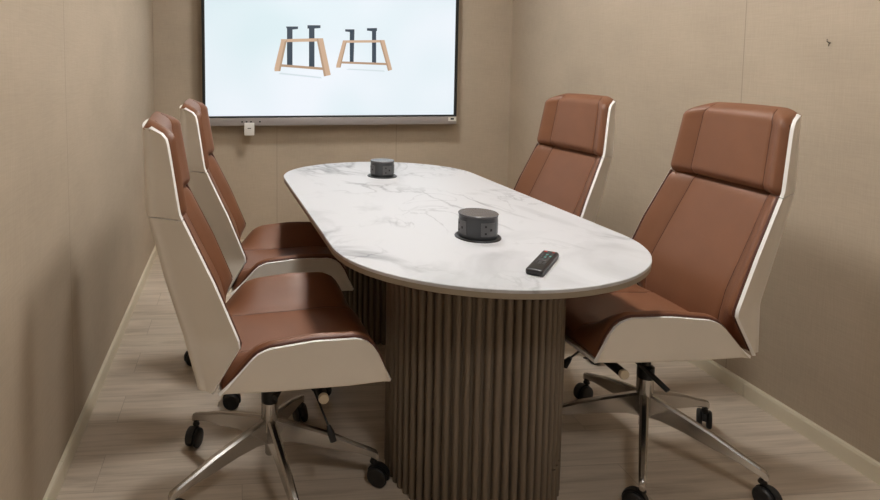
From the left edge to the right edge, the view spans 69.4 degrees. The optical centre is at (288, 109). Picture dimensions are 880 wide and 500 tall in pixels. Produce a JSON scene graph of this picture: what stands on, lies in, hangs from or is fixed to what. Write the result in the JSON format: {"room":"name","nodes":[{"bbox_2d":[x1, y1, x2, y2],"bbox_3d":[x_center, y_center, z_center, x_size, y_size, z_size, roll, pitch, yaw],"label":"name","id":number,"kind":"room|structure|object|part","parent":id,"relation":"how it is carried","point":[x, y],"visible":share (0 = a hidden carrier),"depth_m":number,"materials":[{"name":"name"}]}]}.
{"room":"meeting room","nodes":[
{"label":"meeting room","id":0,"kind":"room"},
{"bbox_2d":[0,0,154,499],"bbox_3d":[-0.711,-0.100,1.303,0.080,2.600,5.721,0,4,-5],"label":"wall","id":1,"kind":"structure","parent":0,"point":[77,243],"depth_m":1.94,"materials":[{"name":"beige paint"}]},
{"bbox_2d":[43,245,156,499],"bbox_3d":[-0.665,1.165,1.404,0.013,0.062,5.719,0,4,-5],"label":"baseboard","id":2,"kind":"structure","parent":1,"relation":"attached to","point":[52,492],"depth_m":2.30,"materials":[{"name":"beige paint"}]},
{"bbox_2d":[153,0,512,239],"bbox_3d":[0.330,-0.330,4.288,2.672,2.600,0.080,0,4,-5],"label":"wall","id":3,"kind":"structure","parent":0,"point":[254,167],"depth_m":4.30,"materials":[{"name":"beige paint"}]},
{"bbox_2d":[201,0,458,125],"bbox_3d":[0.291,-0.426,4.187,1.755,1.056,0.097,0,4,-5],"label":"wall display","id":4,"kind":"object","parent":3,"relation":"attached to","point":[265,62],"visible":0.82,"depth_m":4.16,"materials":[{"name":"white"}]},
{"bbox_2d":[244,123,253,134],"bbox_3d":[-0.267,0.130,4.131,0.068,0.085,0.013,0,4,-5],"label":"tag","id":5,"kind":"object","parent":4,"relation":"hanging from","point":[248,127],"visible":1,"depth_m":4.13,"materials":[{"name":"white plastic"}]},
{"bbox_2d":[274,25,391,77],"bbox_3d":[0.307,-0.394,4.151,0.810,0.360,0.001,0,4,-5],"label":"picture","id":6,"kind":"object","parent":4,"relation":"attached to","point":[300,51],"depth_m":4.15,"materials":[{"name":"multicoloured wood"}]},
{"bbox_2d":[56,253,879,499],"bbox_3d":[0.612,1.228,1.512,2.771,0.080,5.880,0,4,-5],"label":"floor","id":7,"kind":"structure","parent":0,"point":[132,446],"depth_m":2.08,"materials":[{"name":"grey wood"}]},
{"bbox_2d":[142,111,390,499],"bbox_3d":[-0.058,0.585,1.855,0.728,1.148,0.678,-1,4,-8],"label":"office chair","id":8,"kind":"object","parent":7,"relation":"on","point":[275,334],"visible":1,"depth_m":1.65,"materials":[{"name":"beige leather"}]},
{"bbox_2d":[143,111,189,216],"bbox_3d":[-0.350,0.137,1.781,0.113,0.253,0.450,-1,4,-8],"label":"cushion","id":9,"kind":"object","parent":8,"relation":"on","point":[166,170],"depth_m":1.59,"materials":[{"name":"leather"}]},
{"bbox_2d":[172,186,238,333],"bbox_3d":[-0.263,0.483,1.820,0.213,0.464,0.508,-1,4,-8],"label":"cushion","id":10,"kind":"object","parent":8,"relation":"on","point":[202,279],"depth_m":1.61,"materials":[{"name":"leather"}]},
{"bbox_3d":[-0.203,1.022,1.789,0.320,0.136,0.026,-3,5,-35],"label":"leg","id":11,"kind":"part","parent":8,"relation":"part of","materials":[{"name":"silver metal"}]},
{"bbox_3d":[-0.200,1.006,1.995,0.320,0.136,0.026,3,5,37],"label":"leg","id":12,"kind":"part","parent":8,"relation":"part of","materials":[{"name":"silver metal"}]},
{"bbox_3d":[-0.007,1.027,1.722,0.026,0.136,0.320,-1,5,-17],"label":"leg","id":13,"kind":"part","parent":8,"relation":"part of","materials":[{"name":"silver metal"}]},
{"bbox_3d":[-0.002,1.001,2.056,0.026,0.136,0.320,2,5,19],"label":"leg","id":14,"kind":"part","parent":8,"relation":"part of","materials":[{"name":"silver metal"}]},
{"bbox_2d":[221,272,376,389],"bbox_3d":[0.015,0.653,1.873,0.455,0.142,0.510,-1,4,-8],"label":"seat cushion","id":15,"kind":"object","parent":8,"relation":"on","point":[297,331],"depth_m":1.65,"materials":[{"name":"leather"}]},
{"bbox_3d":[0.031,0.862,1.837,0.187,0.181,0.231,-1,4,-8],"label":"height lever","id":16,"kind":"part","parent":8,"relation":"part of","materials":[{"name":"black plastic"}]},
{"bbox_3d":[0.082,0.822,1.895,0.031,0.031,0.284,-1,4,-8],"label":"tension knob","id":17,"kind":"part","parent":8,"relation":"part of","materials":[{"name":"beige plastic"}]},
{"bbox_3d":[0.117,1.014,1.887,0.320,0.136,0.026,0,4,1],"label":"leg","id":18,"kind":"part","parent":8,"relation":"part of","materials":[{"name":"silver metal"}]},
{"bbox_2d":[179,99,353,410],"bbox_3d":[-0.105,0.529,2.581,0.690,1.150,0.674,0,4,-5],"label":"office chair","id":19,"kind":"object","parent":7,"relation":"on","point":[285,247],"visible":0.7,"depth_m":2.31,"materials":[{"name":"leather"}]},
{"bbox_2d":[180,99,213,169],"bbox_3d":[-0.370,0.086,2.492,0.113,0.253,0.450,0,4,-5],"label":"cushion","id":20,"kind":"object","parent":19,"relation":"on","point":[194,117],"depth_m":2.30,"materials":[{"name":"leather"}]},
{"bbox_2d":[207,154,245,287],"bbox_3d":[-0.282,0.432,2.526,0.213,0.464,0.508,0,4,-5],"label":"cushion","id":21,"kind":"object","parent":19,"relation":"on","point":[225,218],"depth_m":2.31,"materials":[{"name":"leather"}]},
{"bbox_2d":[233,222,350,290],"bbox_3d":[-0.003,0.603,2.562,0.455,0.142,0.510,0,4,-5],"label":"seat cushion","id":22,"kind":"object","parent":19,"relation":"on","point":[285,247],"depth_m":2.57,"materials":[{"name":"leather"}]},
{"bbox_2d":[284,162,651,499],"bbox_3d":[0.526,0.738,2.474,0.954,0.750,1.942,-1,4,-8],"label":"meeting table","id":23,"kind":"object","parent":7,"relation":"on","point":[475,341],"visible":0.86,"depth_m":1.75,"materials":[{"name":"white stone"}]},
{"bbox_2d":[367,158,396,178],"bbox_3d":[0.456,0.283,2.971,0.143,0.079,0.143,-1,5,-19],"label":"power socket","id":24,"kind":"object","parent":23,"relation":"on","point":[380,168],"visible":1,"depth_m":2.92,"materials":[{"name":"grey"}]},
{"bbox_2d":[370,164,374,173],"bbox_3d":[0.406,0.287,2.955,0.010,0.042,0.047,-1,5,-19],"label":"outlet plate","id":25,"kind":"object","parent":24,"relation":"attached to","point":[372,166],"depth_m":2.94,"materials":[{"name":"black plastic"}]},
{"bbox_3d":[0.456,0.247,2.969,0.116,0.007,0.116,-1,5,-19],"label":"lid","id":26,"kind":"part","parent":24,"relation":"part of","materials":[{"name":"grey metal"}]},
{"bbox_2d":[383,166,391,174],"bbox_3d":[0.472,0.290,2.922,0.047,0.042,0.010,-1,5,-19],"label":"outlet plate","id":27,"kind":"object","parent":24,"relation":"attached to","point":[387,170],"depth_m":2.92,"materials":[{"name":"black plastic"}]},
{"bbox_2d":[454,208,501,242],"bbox_3d":[0.600,0.363,1.933,0.143,0.079,0.143,-1,5,-15],"label":"power socket","id":28,"kind":"object","parent":23,"relation":"on","point":[475,225],"visible":1,"depth_m":1.89,"materials":[{"name":"grey plastic"}]},
{"bbox_2d":[458,218,466,234],"bbox_3d":[0.545,0.367,1.919,0.010,0.042,0.048,-1,5,-15],"label":"outlet plate","id":29,"kind":"object","parent":28,"relation":"attached to","point":[462,222],"depth_m":1.91,"materials":[{"name":"black plastic"}]},
{"bbox_3d":[0.600,0.327,1.930,0.123,0.007,0.123,-1,5,-15],"label":"lid","id":30,"kind":"part","parent":28,"relation":"part of","materials":[{"name":"grey metal"}]},
{"bbox_2d":[481,223,494,236],"bbox_3d":[0.614,0.370,1.879,0.048,0.042,0.010,-1,5,-15],"label":"outlet plate","id":31,"kind":"object","parent":28,"relation":"attached to","point":[487,229],"depth_m":1.87,"materials":[{"name":"black plastic"}]},
{"bbox_2d":[526,250,558,275],"bbox_3d":[0.690,0.414,1.657,0.044,0.019,0.192,3,5,35],"label":"remote control","id":32,"kind":"object","parent":23,"relation":"on","point":[545,259],"visible":1,"depth_m":1.63,"materials":[{"name":"black plastic"}]},
{"bbox_3d":[0.691,0.407,1.657,0.036,0.002,0.178,3,5,35],"label":"keypad plate","id":33,"kind":"part","parent":32,"relation":"part of","materials":[{"name":"black plastic"}]},
{"bbox_3d":[0.813,0.756,1.894,0.068,0.570,0.279,1,5,13],"label":"access door","id":34,"kind":"part","parent":23,"relation":"part of","materials":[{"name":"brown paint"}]},
{"bbox_2d":[514,93,616,364],"bbox_3d":[1.045,0.510,2.772,0.692,1.158,0.661,-1,4,-12],"label":"office chair","id":35,"kind":"object","parent":7,"relation":"on","point":[567,169],"visible":0.33,"depth_m":2.75,"materials":[{"name":"leather"}]},
{"bbox_2d":[515,144,599,215],"bbox_3d":[1.231,0.403,2.798,0.213,0.464,0.508,-1,4,-12],"label":"cushion","id":36,"kind":"object","parent":35,"relation":"on","point":[566,177],"depth_m":2.78,"materials":[{"name":"leather"}]},
{"bbox_2d":[537,93,616,156],"bbox_3d":[1.317,0.055,2.789,0.113,0.253,0.450,-1,4,-12],"label":"cushion","id":37,"kind":"object","parent":35,"relation":"on","point":[578,124],"depth_m":2.76,"materials":[{"name":"leather"}]},
{"bbox_2d":[562,102,801,499],"bbox_3d":[1.190,0.563,2.018,0.679,1.168,0.653,0,4,-5],"label":"office chair","id":38,"kind":"object","parent":7,"relation":"on","point":[712,230],"visible":0.89,"depth_m":1.91,"materials":[{"name":"leather"}]},
{"bbox_3d":[1.069,0.830,2.063,0.187,0.181,0.231,0,4,-5],"label":"height lever","id":39,"kind":"part","parent":38,"relation":"part of","materials":[{"name":"black plastic"}]},
{"bbox_3d":[1.011,1.000,2.070,0.320,0.136,0.026,1,4,12],"label":"leg","id":40,"kind":"part","parent":38,"relation":"part of","materials":[{"name":"silver metal"}]},
{"bbox_3d":[1.165,0.990,2.207,0.026,0.136,0.320,0,4,-6],"label":"leg","id":41,"kind":"part","parent":38,"relation":"part of","materials":[{"name":"silver metal"}]},
{"bbox_3d":[1.015,0.799,2.003,0.031,0.031,0.284,0,4,-5],"label":"tension knob","id":42,"kind":"part","parent":38,"relation":"part of","materials":[{"name":"black plastic"}]},
{"bbox_3d":[1.015,0.794,1.902,0.288,0.131,0.145,0,4,-5],"label":"tilt lever","id":43,"kind":"part","parent":38,"relation":"part of","materials":[{"name":"black plastic"}]},
{"bbox_2d":[565,284,716,357],"bbox_3d":[1.082,0.628,1.995,0.455,0.142,0.510,0,4,-5],"label":"seat cushion","id":44,"kind":"object","parent":38,"relation":"on","point":[636,320],"depth_m":1.75,"materials":[{"name":"leather"}]},
{"bbox_3d":[1.093,1.015,1.881,0.026,0.136,0.320,3,5,30],"label":"leg","id":45,"kind":"part","parent":38,"relation":"part of","materials":[{"name":"silver metal"}]},
{"bbox_3d":[1.344,0.998,2.102,0.320,0.136,0.026,-2,5,-24],"label":"leg","id":46,"kind":"part","parent":38,"relation":"part of","materials":[{"name":"silver metal"}]},
{"bbox_2d":[633,170,780,349],"bbox_3d":[1.362,0.454,2.004,0.213,0.464,0.508,0,4,-5],"label":"cushion","id":47,"kind":"object","parent":38,"relation":"on","point":[712,238],"depth_m":1.95,"materials":[{"name":"leather"}]},
{"bbox_3d":[1.299,1.013,1.901,0.026,0.136,0.320,-4,6,-41],"label":"leg","id":48,"kind":"part","parent":38,"relation":"part of","materials":[{"name":"silver metal"}]},
{"bbox_2d":[671,102,801,195],"bbox_3d":[1.450,0.107,1.985,0.113,0.253,0.450,0,4,-5],"label":"cushion","id":49,"kind":"object","parent":38,"relation":"on","point":[754,148],"depth_m":1.94,"materials":[{"name":"leather"}]},
{"bbox_2d":[508,0,879,462],"bbox_3d":[1.904,-0.116,1.513,0.080,2.600,5.722,0,4,-6],"label":"wall","id":50,"kind":"structure","parent":0,"point":[818,354],"depth_m":2.22,"materials":[{"name":"beige paint"}]},
{"bbox_2d":[689,360,879,484],"bbox_3d":[1.858,1.149,1.607,0.013,0.062,5.720,0,4,-6],"label":"baseboard","id":51,"kind":"structure","parent":50,"relation":"attached to","point":[850,455],"depth_m":2.16,"materials":[{"name":"beige paint"}]}
]}

